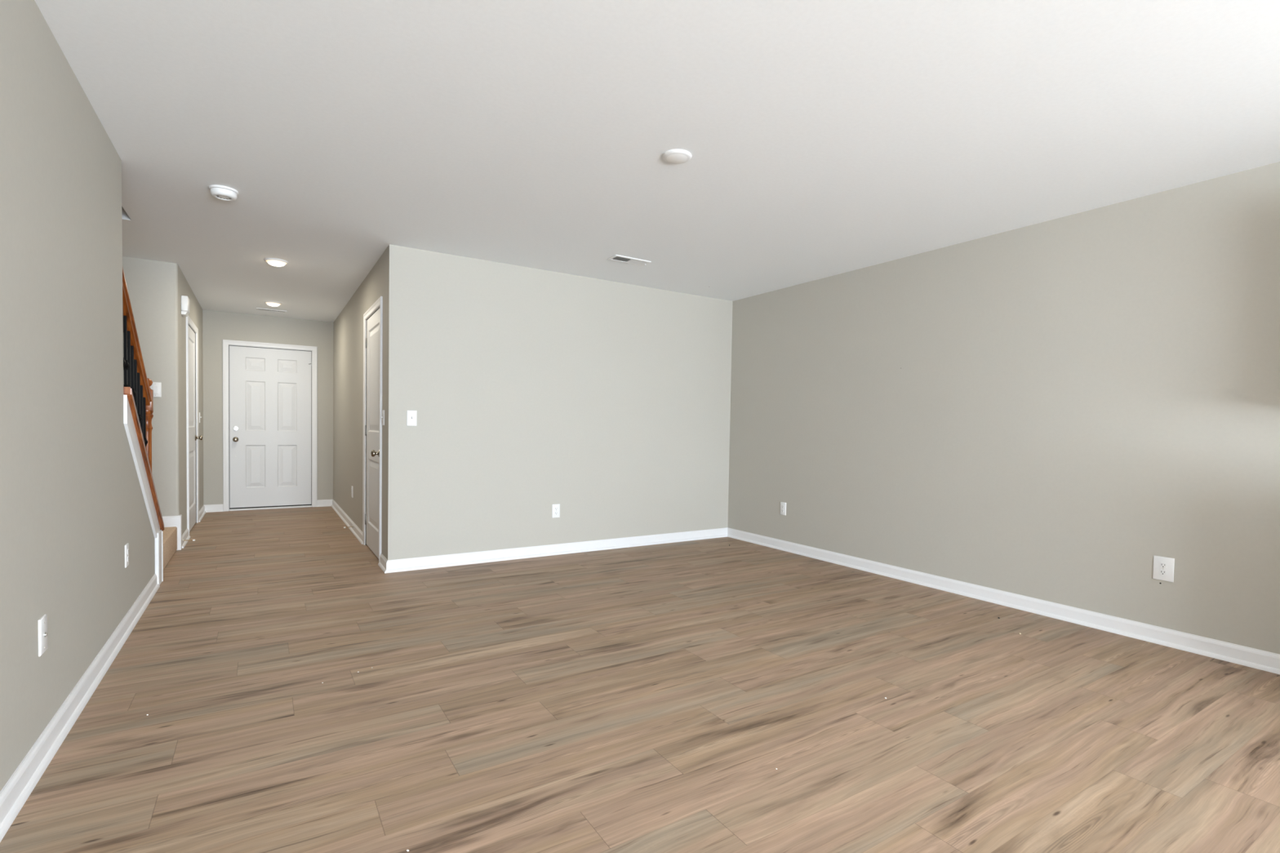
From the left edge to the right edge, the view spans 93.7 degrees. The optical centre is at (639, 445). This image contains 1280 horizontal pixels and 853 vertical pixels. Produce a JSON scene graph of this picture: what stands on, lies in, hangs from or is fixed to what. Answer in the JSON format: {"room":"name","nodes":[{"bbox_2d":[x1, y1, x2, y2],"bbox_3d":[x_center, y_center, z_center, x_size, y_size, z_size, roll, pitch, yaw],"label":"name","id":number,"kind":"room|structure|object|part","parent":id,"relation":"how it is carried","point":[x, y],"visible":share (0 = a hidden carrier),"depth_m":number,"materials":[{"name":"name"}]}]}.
{"room":"empty living room","nodes":[
{"label":"empty living room","id":0,"kind":"room"},
{"bbox_2d":[0,0,203,791],"bbox_3d":[-1.443,-0.158,1.028,0.120,2.450,14.669,0,2,-32],"label":"wall","id":1,"kind":"structure","parent":0,"point":[62,515],"depth_m":2.16,"materials":[{"name":"beige paint"}]},
{"bbox_2d":[38,613,47,656],"bbox_3d":[-1.954,0.620,1.968,0.012,0.118,0.072,0,2,-32],"label":"wall plate","id":2,"kind":"object","parent":1,"relation":"attached to","point":[42,622],"visible":1,"depth_m":1.95,"materials":[{"name":"white plastic"}]},
{"bbox_2d":[0,573,159,842],"bbox_3d":[-0.369,1.089,-0.541,0.026,0.090,10.785,0,2,-32],"label":"baseboard","id":3,"kind":"structure","parent":1,"relation":"attached to","point":[16,791],"depth_m":2.12,"materials":[{"name":"white wood"}]},
{"bbox_2d":[124,542,128,568],"bbox_3d":[-2.716,0.580,3.178,0.010,0.118,0.072,0,2,-32],"label":"wall outlet","id":4,"kind":"object","parent":1,"relation":"attached to","point":[126,546],"visible":1,"depth_m":3.16,"materials":[{"name":"white plastic"}]},
{"bbox_2d":[123,395,159,538],"bbox_3d":[-2.995,0.225,3.626,0.014,1.021,1.150,0,2,-32],"label":"trim","id":5,"kind":"structure","parent":1,"relation":"attached to","point":[129,425],"depth_m":3.46,"materials":[{"name":"white wood"}]},
{"bbox_2d":[122,266,164,530],"bbox_3d":[-3.043,-0.219,3.603,0.154,1.666,1.192,0,2,-32],"label":"stair railing","id":6,"kind":"object","parent":1,"relation":"on","point":[136,385],"visible":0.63,"depth_m":3.62,"materials":[{"name":"brown wood"}]},
{"bbox_3d":[-3.001,-0.648,3.535,0.062,0.802,1.058,0,2,-32],"label":"handrail","id":7,"kind":"part","parent":6,"relation":"part of","materials":[{"name":"brown wood"}]},
{"bbox_3d":[-3.310,0.026,4.029,0.070,0.962,0.070,0,2,-32],"label":"newel post","id":8,"kind":"part","parent":6,"relation":"part of","materials":[{"name":"brown wood"}]},
{"bbox_2d":[154,529,163,585],"bbox_3d":[-3.324,0.762,4.059,0.136,0.362,0.165,0,2,-32],"label":"trim","id":9,"kind":"structure","parent":1,"relation":"attached to","point":[158,542],"depth_m":4.05,"materials":[{"name":"white wood"}]},
{"bbox_2d":[176,514,182,550],"bbox_3d":[-3.991,0.749,5.193,0.034,0.296,0.074,0,2,-32],"label":"trim","id":10,"kind":"structure","parent":1,"relation":"attached to","point":[179,528],"depth_m":5.17,"materials":[{"name":"white wood"}]},
{"bbox_2d":[181,295,190,316],"bbox_3d":[-4.091,-1.254,5.400,0.050,0.165,0.170,0,2,-32],"label":"door chime","id":11,"kind":"object","parent":1,"relation":"attached to","point":[185,304],"visible":1,"depth_m":5.34,"materials":[{"name":"white plastic"}]},
{"bbox_2d":[182,505,205,548],"bbox_3d":[-4.650,0.808,6.273,0.026,0.090,2.450,0,2,-32],"label":"baseboard","id":12,"kind":"structure","parent":1,"relation":"attached to","point":[185,536],"depth_m":5.65,"materials":[{"name":"white wood"}]},
{"bbox_2d":[186,315,203,535],"bbox_3d":[-4.596,-0.199,6.107,0.180,2.116,1.032,0,2,-32],"label":"door","id":13,"kind":"structure","parent":1,"relation":"in","point":[192,402],"depth_m":6.21,"materials":[{"name":"white wood"}]},
{"bbox_3d":[-4.765,-0.086,6.484,0.066,0.064,0.064,0,2,-32],"label":"knob","id":14,"kind":"part","parent":13,"relation":"part of","materials":[{"name":"silver metal"}]},
{"bbox_2d":[122,256,161,512],"bbox_3d":[-4.467,-0.327,4.893,0.890,2.450,0.120,0,2,-32],"label":"wall","id":15,"kind":"structure","parent":0,"point":[142,277],"depth_m":5.02,"materials":[{"name":"beige paint"}]},
{"bbox_2d":[150,382,161,397],"bbox_3d":[-4.081,-0.473,5.053,0.078,0.124,0.010,0,2,-32],"label":"light switch","id":16,"kind":"object","parent":15,"relation":"attached to","point":[156,387],"visible":0.89,"depth_m":5.06,"materials":[{"name":"white plastic"}]},
{"bbox_2d":[162,515,181,527],"bbox_3d":[-4.392,0.649,4.901,1.024,0.092,0.014,0,2,-32],"label":"baseboard","id":17,"kind":"structure","parent":15,"relation":"attached to","point":[168,521],"depth_m":5.14,"materials":[{"name":"white wood"}]},
{"bbox_2d":[202,310,333,505],"bbox_3d":[-4.732,-0.417,7.701,1.650,2.450,0.140,0,2,-32],"label":"wall","id":18,"kind":"structure","parent":0,"point":[217,326],"depth_m":7.48,"materials":[{"name":"beige paint"}]},
{"bbox_2d":[204,499,332,512],"bbox_3d":[-4.708,0.765,7.667,1.410,0.090,0.026,0,2,-32],"label":"baseboard","id":19,"kind":"structure","parent":18,"relation":"attached to","point":[320,503],"depth_m":7.38,"materials":[{"name":"white wood"}]},
{"bbox_2d":[222,339,317,511],"bbox_3d":[-4.712,-0.246,7.676,1.022,2.111,0.172,0,2,-32],"label":"door","id":20,"kind":"structure","parent":18,"relation":"in","point":[270,445],"depth_m":7.64,"materials":[{"name":"white wood"}]},
{"bbox_3d":[-5.010,-0.076,7.433,0.064,0.064,0.066,0,2,-32],"label":"knob","id":21,"kind":"part","parent":20,"relation":"part of","materials":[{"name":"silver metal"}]},
{"bbox_2d":[333,248,386,556],"bbox_3d":[-2.970,-0.345,6.336,0.120,2.450,4.049,0,2,-32],"label":"wall","id":22,"kind":"structure","parent":0,"point":[348,348],"depth_m":6.25,"materials":[{"name":"beige paint"}]},
{"bbox_2d":[331,499,387,572],"bbox_3d":[-3.014,0.837,6.271,0.026,0.090,4.195,0,2,-32],"label":"baseboard","id":23,"kind":"structure","parent":22,"relation":"attached to","point":[345,518],"depth_m":6.15,"materials":[{"name":"white wood"}]},
{"bbox_2d":[362,296,382,562],"bbox_3d":[-2.262,-0.130,5.148,0.180,2.116,0.942,0,2,-32],"label":"door","id":24,"kind":"structure","parent":22,"relation":"in","point":[373,326],"depth_m":5.16,"materials":[{"name":"white wood"}]},
{"bbox_3d":[-2.131,0.062,4.833,0.066,0.064,0.064,0,2,-32],"label":"knob","id":25,"kind":"part","parent":24,"relation":"part of","materials":[{"name":"silver metal"}]},
{"bbox_2d":[381,409,384,425],"bbox_3d":[-2.005,-0.218,4.667,0.020,0.118,0.072,0,2,-32],"label":"light switch","id":26,"kind":"object","parent":22,"relation":"attached to","point":[383,411],"visible":1,"depth_m":4.65,"materials":[{"name":"white plastic"}]},
{"bbox_2d":[385,244,733,559],"bbox_3d":[-0.502,-0.275,5.426,3.332,2.450,0.120,0,2,-32],"label":"wall","id":27,"kind":"structure","parent":0,"point":[531,390],"depth_m":5.15,"materials":[{"name":"beige paint"}]},
{"bbox_2d":[406,410,417,426],"bbox_3d":[-1.736,-0.210,4.571,0.072,0.118,0.020,0,2,-32],"label":"light switch","id":28,"kind":"object","parent":27,"relation":"attached to","point":[411,415],"visible":1,"depth_m":4.57,"materials":[{"name":"white plastic"}]},
{"bbox_2d":[384,527,727,573],"bbox_3d":[-0.495,0.907,5.393,3.358,0.090,0.026,0,2,-32],"label":"baseboard","id":29,"kind":"structure","parent":27,"relation":"attached to","point":[465,558],"depth_m":5.18,"materials":[{"name":"white wood"}]},
{"bbox_2d":[551,503,559,517],"bbox_3d":[-0.732,0.570,5.240,0.072,0.118,0.010,0,2,-32],"label":"wall outlet","id":30,"kind":"object","parent":27,"relation":"attached to","point":[555,508],"visible":1,"depth_m":5.24,"materials":[{"name":"white plastic"}]},
{"bbox_2d":[0,506,1279,852],"bbox_3d":[0.576,1.062,2.388,4.842,0.001,14.839,0,2,-32],"label":"floor","id":31,"kind":"structure","parent":0,"point":[645,699],"depth_m":2.32,"materials":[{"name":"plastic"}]},
{"bbox_2d":[34,0,1279,322],"bbox_3d":[0.212,-1.535,2.011,5.992,0.300,14.949,0,2,-32],"label":"ceiling","id":32,"kind":"structure","parent":0,"point":[823,139],"depth_m":2.62,"materials":[{"name":"white paint"}]},
{"bbox_2d":[208,184,238,200],"bbox_3d":[-2.397,-1.451,3.455,0.140,0.046,0.140,0,2,-32],"label":"smoke detector","id":33,"kind":"object","parent":32,"relation":"attached to","point":[220,192],"visible":1,"depth_m":3.42,"materials":[{"name":"white plastic"}]},
{"bbox_2d":[256,307,286,313],"bbox_3d":[-4.404,-1.613,7.174,0.310,0.016,0.130,0,2,-32],"label":"ceiling vent","id":34,"kind":"object","parent":32,"relation":"in","point":[257,308],"visible":1,"depth_m":7.16,"materials":[{"name":"white plastic"}]},
{"bbox_2d":[264,301,282,306],"bbox_3d":[-4.101,-1.581,6.709,0.172,0.042,0.172,0,2,-32],"label":"ceiling light","id":35,"kind":"object","parent":32,"relation":"attached to","point":[268,303],"visible":1,"depth_m":6.67,"materials":[{"name":"white glass"}]},
{"bbox_2d":[264,257,288,266],"bbox_3d":[-3.011,-1.509,4.969,0.172,0.042,0.172,0,2,-32],"label":"ceiling light","id":36,"kind":"object","parent":32,"relation":"attached to","point":[273,261],"visible":1,"depth_m":4.93,"materials":[{"name":"white glass"}]},
{"bbox_2d":[607,254,651,266],"bbox_3d":[-0.086,-1.465,4.758,0.325,0.016,0.140,0,2,-32],"label":"ceiling vent","id":37,"kind":"object","parent":32,"relation":"in","point":[618,258],"visible":1,"depth_m":4.75,"materials":[{"name":"white plastic"}]},
{"bbox_2d":[662,149,691,164],"bbox_3d":[0.180,-1.405,2.925,0.144,0.016,0.144,0,2,-32],"label":"ceiling disc","id":38,"kind":"object","parent":32,"relation":"attached to","point":[673,156],"visible":1,"depth_m":2.90,"materials":[{"name":"white plastic"}]},
{"bbox_2d":[727,161,1279,653],"bbox_3d":[3.751,-0.094,1.901,0.120,2.450,10.620,0,2,-32],"label":"wall","id":39,"kind":"structure","parent":0,"point":[1074,402],"depth_m":3.68,"materials":[{"name":"beige paint"}]},
{"bbox_2d":[780,502,786,515],"bbox_3d":[1.339,0.589,5.620,0.010,0.118,0.072,0,2,-32],"label":"wall outlet","id":40,"kind":"object","parent":39,"relation":"attached to","point":[783,505],"visible":1,"depth_m":5.61,"materials":[{"name":"white plastic"}]},
{"bbox_2d":[727,527,1279,674],"bbox_3d":[2.065,0.980,4.450,0.026,0.090,4.350,0,2,-32],"label":"baseboard","id":41,"kind":"structure","parent":39,"relation":"attached to","point":[1251,657],"depth_m":3.69,"materials":[{"name":"white wood"}]},
{"bbox_2d":[1152,555,1174,582],"bbox_3d":[2.831,0.666,3.246,0.010,0.128,0.088,0,2,-32],"label":"wall outlet","id":42,"kind":"object","parent":39,"relation":"attached to","point":[1163,567],"visible":1,"depth_m":3.24,"materials":[{"name":"white plastic"}]},
{"bbox_2d":[1159,569,1166,575],"bbox_3d":[2.828,0.685,3.245,0.003,0.028,0.029,0,2,-32],"label":"socket","id":43,"kind":"object","parent":42,"relation":"attached to","point":[1162,572],"depth_m":3.24,"materials":[{"name":"white plastic"}]},
{"bbox_2d":[1160,562,1166,568],"bbox_3d":[2.829,0.646,3.244,0.003,0.028,0.029,0,2,-32],"label":"socket","id":44,"kind":"object","parent":42,"relation":"attached to","point":[1162,565],"depth_m":3.24,"materials":[{"name":"white plastic"}]},
{"bbox_3d":[0.139,1.124,2.134,5.952,0.116,14.969,0,2,-32],"label":"floor slab","id":45,"kind":"structure","parent":0,"visible":0},
{"bbox_2d":[163,526,177,568],"bbox_3d":[-3.677,0.284,3.740,0.996,1.326,2.712,0,2,-32],"label":"staircase","id":46,"kind":"structure","parent":45,"relation":"on","point":[170,534],"depth_m":4.81,"materials":[{"name":"beige carpet"}]}
]}

